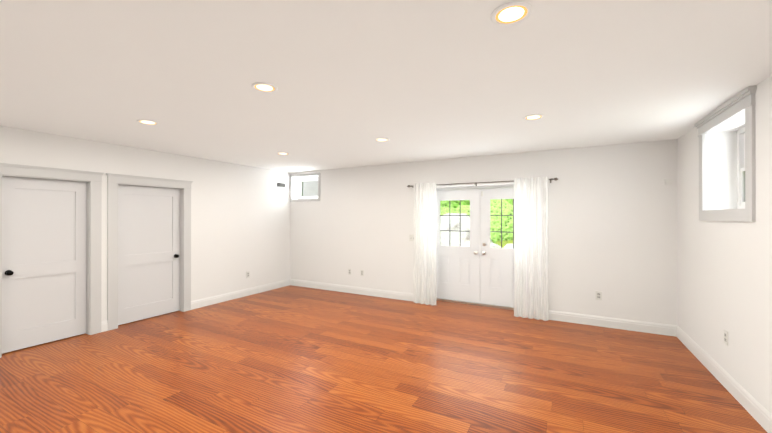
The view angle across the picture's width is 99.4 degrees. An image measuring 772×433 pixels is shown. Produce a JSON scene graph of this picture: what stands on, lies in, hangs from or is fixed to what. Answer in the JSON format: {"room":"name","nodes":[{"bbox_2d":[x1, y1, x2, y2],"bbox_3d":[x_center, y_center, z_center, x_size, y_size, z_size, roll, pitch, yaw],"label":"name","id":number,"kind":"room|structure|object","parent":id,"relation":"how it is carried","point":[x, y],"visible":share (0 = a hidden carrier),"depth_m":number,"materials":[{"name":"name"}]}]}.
{"room":"empty basement room","nodes":[
{"label":"empty basement room","id":0,"kind":"room"},
{"bbox_2d":[0,125,289,347],"bbox_3d":[-4.199,0.273,3.843,0.150,2.550,8.240,0,0,28],"label":"wall","id":1,"kind":"structure","parent":0,"point":[240,221],"depth_m":5.75,"materials":[{"name":"paint"}]},
{"bbox_2d":[2,176,85,353],"bbox_3d":[-4.117,0.544,3.976,0.098,1.985,0.753,0,0,28],"label":"closet door","id":2,"kind":"structure","parent":1,"relation":"in","point":[43,261],"depth_m":3.96,"materials":[{"name":"paint"}]},
{"bbox_2d":[0,163,103,357],"bbox_3d":[-4.092,0.481,3.963,0.164,2.135,1.039,0,0,28],"label":"door frame","id":3,"kind":"structure","parent":1,"relation":"attached to","point":[93,180],"depth_m":4.29,"materials":[{"name":"paint"}]},
{"bbox_2d":[118,185,179,324],"bbox_3d":[-3.578,0.545,4.973,0.098,1.985,0.880,0,0,28],"label":"closet door","id":4,"kind":"structure","parent":1,"relation":"in","point":[148,252],"depth_m":4.96,"materials":[{"name":"paint"}]},
{"bbox_2d":[106,173,192,330],"bbox_3d":[-3.553,0.482,4.960,0.164,2.135,1.166,0,0,28],"label":"door frame","id":5,"kind":"structure","parent":1,"relation":"attached to","point":[114,181],"depth_m":4.72,"materials":[{"name":"paint"}]},
{"bbox_2d":[191,279,288,309],"bbox_3d":[-2.711,1.482,6.421,0.016,0.140,2.247,0,0,28],"label":"baseboard","id":6,"kind":"structure","parent":1,"relation":"attached to","point":[195,304],"depth_m":6.19,"materials":[{"name":"paint"}]},
{"bbox_2d":[275,181,286,188],"bbox_3d":[-2.301,-0.692,7.190,0.010,0.160,0.330,0,0,28],"label":"air vent","id":7,"kind":"object","parent":1,"relation":"in","point":[280,185],"visible":1,"depth_m":7.17,"materials":[{"name":"white metal"}]},
{"bbox_2d":[0,285,766,432],"bbox_3d":[-1.001,1.596,2.250,7.230,0.100,8.720,0,0,28],"label":"floor","id":8,"kind":"structure","parent":0,"point":[292,359],"depth_m":3.18,"materials":[{"name":"brown wood"}]},
{"bbox_2d":[0,0,771,172],"bbox_3d":[-1.001,-1.054,2.255,7.230,0.100,8.720,0,0,28],"label":"ceiling","id":9,"kind":"structure","parent":0,"point":[410,80],"depth_m":2.30,"materials":[{"name":"paint"}]},
{"bbox_2d":[136,119,158,124],"bbox_3d":[-2.525,-0.998,3.471,0.194,0.009,0.194,0,0,28],"label":"recessed light","id":10,"kind":"object","parent":9,"relation":"in","point":[147,122],"visible":0.98,"depth_m":3.46,"materials":[{"name":"paint"}]},
{"bbox_2d":[251,82,277,92],"bbox_3d":[-0.942,-0.999,2.541,0.194,0.009,0.194,0,0,28],"label":"recessed light","id":11,"kind":"object","parent":9,"relation":"in","point":[263,87],"visible":1,"depth_m":2.53,"materials":[{"name":"paint"}]},
{"bbox_2d":[375,138,388,141],"bbox_3d":[-0.052,-0.997,4.260,0.194,0.009,0.194,0,0,28],"label":"recessed light","id":12,"kind":"object","parent":9,"relation":"in","point":[381,139],"visible":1,"depth_m":4.24,"materials":[{"name":"paint"}]},
{"bbox_2d":[491,1,532,25],"bbox_3d":[0.621,-1.001,1.623,0.194,0.009,0.194,0,0,28],"label":"recessed light","id":13,"kind":"object","parent":9,"relation":"in","point":[511,13],"visible":1,"depth_m":1.61,"materials":[{"name":"paint"}]},
{"bbox_2d":[523,114,543,119],"bbox_3d":[1.486,-0.998,3.296,0.194,0.009,0.194,0,0,28],"label":"recessed light","id":14,"kind":"object","parent":9,"relation":"in","point":[533,116],"visible":1,"depth_m":3.29,"materials":[{"name":"paint"}]},
{"bbox_2d":[290,139,677,325],"bbox_3d":[0.986,0.277,5.930,7.230,2.550,0.360,0,0,28],"label":"wall","id":15,"kind":"structure","parent":0,"point":[613,233],"depth_m":4.84,"materials":[{"name":"paint"}]},
{"bbox_2d":[290,173,319,201],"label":"window","id":16,"kind":"structure","parent":15,"relation":"in","point":[302,175],"depth_m":7.23,"materials":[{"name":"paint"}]},
{"bbox_2d":[289,279,413,301],"bbox_3d":[-0.752,1.483,6.653,3.245,0.140,0.016,0,0,28],"label":"baseboard","id":17,"kind":"structure","parent":15,"relation":"attached to","point":[302,283],"depth_m":6.57,"materials":[{"name":"paint"}]},
{"bbox_2d":[409,235,413,240],"bbox_3d":[0.478,0.392,5.990,0.115,0.115,0.018,0,0,28],"label":"light switch","id":18,"kind":"object","parent":15,"relation":"attached to","point":[411,237],"visible":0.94,"depth_m":6.00,"materials":[{"name":"white plastic"}]},
{"bbox_2d":[436,189,479,303],"bbox_3d":[1.232,0.516,5.893,0.896,2.000,0.121,0,0,28],"label":"french door","id":19,"kind":"structure","parent":15,"relation":"in","point":[458,273],"depth_m":5.86,"materials":[{"name":"paint"}]},
{"bbox_2d":[436,185,513,309],"bbox_3d":[1.650,0.511,5.719,1.870,2.080,0.100,0,0,28],"label":"door frame","id":20,"kind":"structure","parent":15,"relation":"attached to","point":[480,187],"depth_m":5.71,"materials":[{"name":"paint"}]},
{"bbox_2d":[407,178,557,187],"bbox_3d":[1.470,-0.538,5.404,2.445,0.068,0.108,0,0,28],"label":"curtain rod","id":21,"kind":"object","parent":15,"relation":"attached to","point":[555,179],"visible":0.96,"depth_m":5.34,"materials":[{"name":"grey metal"}]},
{"bbox_2d":[413,183,436,305],"bbox_3d":[0.680,0.478,5.749,0.445,2.123,0.061,0,0,28],"label":"curtain","id":22,"kind":"object","parent":21,"relation":"hanging from","point":[424,271],"visible":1,"depth_m":5.75,"materials":[{"name":"white fabric"}]},
{"bbox_2d":[514,177,548,320],"bbox_3d":[2.187,0.476,4.935,0.490,2.123,0.061,0,0,28],"label":"curtain","id":23,"kind":"object","parent":21,"relation":"hanging from","point":[531,248],"visible":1,"depth_m":4.93,"materials":[{"name":"white fabric"}]},
{"bbox_2d":[480,187,513,307],"bbox_3d":[2.024,0.516,5.465,0.896,2.000,0.121,0,0,28],"label":"french door","id":24,"kind":"structure","parent":15,"relation":"in","point":[496,276],"depth_m":5.58,"materials":[{"name":"paint"}]},
{"bbox_2d":[596,291,601,299],"bbox_3d":[3.008,1.119,4.628,0.076,0.122,0.008,0,0,28],"label":"electrical outlet","id":25,"kind":"object","parent":15,"relation":"attached to","point":[598,295],"visible":1,"depth_m":4.63,"materials":[{"name":"white plastic"}]},
{"bbox_2d":[549,310,672,335],"bbox_3d":[3.028,1.479,4.612,1.605,0.140,0.016,0,0,28],"label":"baseboard","id":26,"kind":"structure","parent":15,"relation":"attached to","point":[632,325],"depth_m":4.54,"materials":[{"name":"paint"}]},
{"bbox_2d":[677,75,771,413],"bbox_3d":[1.965,0.268,0.515,0.360,2.550,8.240,0,0,28],"label":"wall","id":27,"kind":"structure","parent":0,"point":[724,275],"depth_m":3.00,"materials":[{"name":"paint"}]},
{"bbox_2d":[673,325,771,432],"bbox_3d":[1.799,1.473,0.602,0.016,0.140,8.240,0,0,28],"label":"baseboard","id":28,"kind":"structure","parent":27,"relation":"attached to","point":[759,413],"depth_m":2.87,"materials":[{"name":"paint"}]},
{"bbox_2d":[694,85,756,221],"bbox_3d":[3.085,-0.480,3.019,0.048,1.043,1.164,0,0,28],"label":"window frame","id":29,"kind":"structure","parent":27,"relation":"in","point":[738,103],"depth_m":2.71,"materials":[{"name":"paint"}]},
{"bbox_2d":[724,330,727,345],"bbox_3d":[3.080,1.097,2.966,0.008,0.122,0.076,0,0,28],"label":"electrical outlet","id":30,"kind":"object","parent":27,"relation":"attached to","point":[725,337],"visible":1,"depth_m":2.95,"materials":[{"name":"white plastic"}]},
{"bbox_2d":[737,127,744,208],"bbox_3d":[3.352,-0.463,2.875,0.080,0.800,0.910,0,0,28],"label":"window","id":31,"kind":"structure","parent":27,"relation":"in","point":[740,168],"depth_m":3.25,"materials":[{"name":"white plastic"}]},
{"bbox_3d":[6.997,0.833,13.116,80.000,1.540,90.000,0,0,28],"label":"ground","id":32,"kind":"structure","parent":0,"visible":0},
{"bbox_2d":[303,181,317,195],"bbox_3d":[-2.585,-0.022,9.683,4.400,3.240,0.350,0,0,28],"label":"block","id":33,"kind":"object","parent":32,"relation":"on","point":[308,190],"depth_m":9.31,"materials":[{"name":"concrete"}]},
{"bbox_2d":[440,199,512,248],"bbox_3d":[3.986,-1.371,11.688,29.962,9.410,10.542,0,0,28],"label":"garden","id":34,"kind":"object","parent":32,"relation":"on","point":[495,209],"depth_m":11.96,"materials":[{"name":"plant"}]}
]}

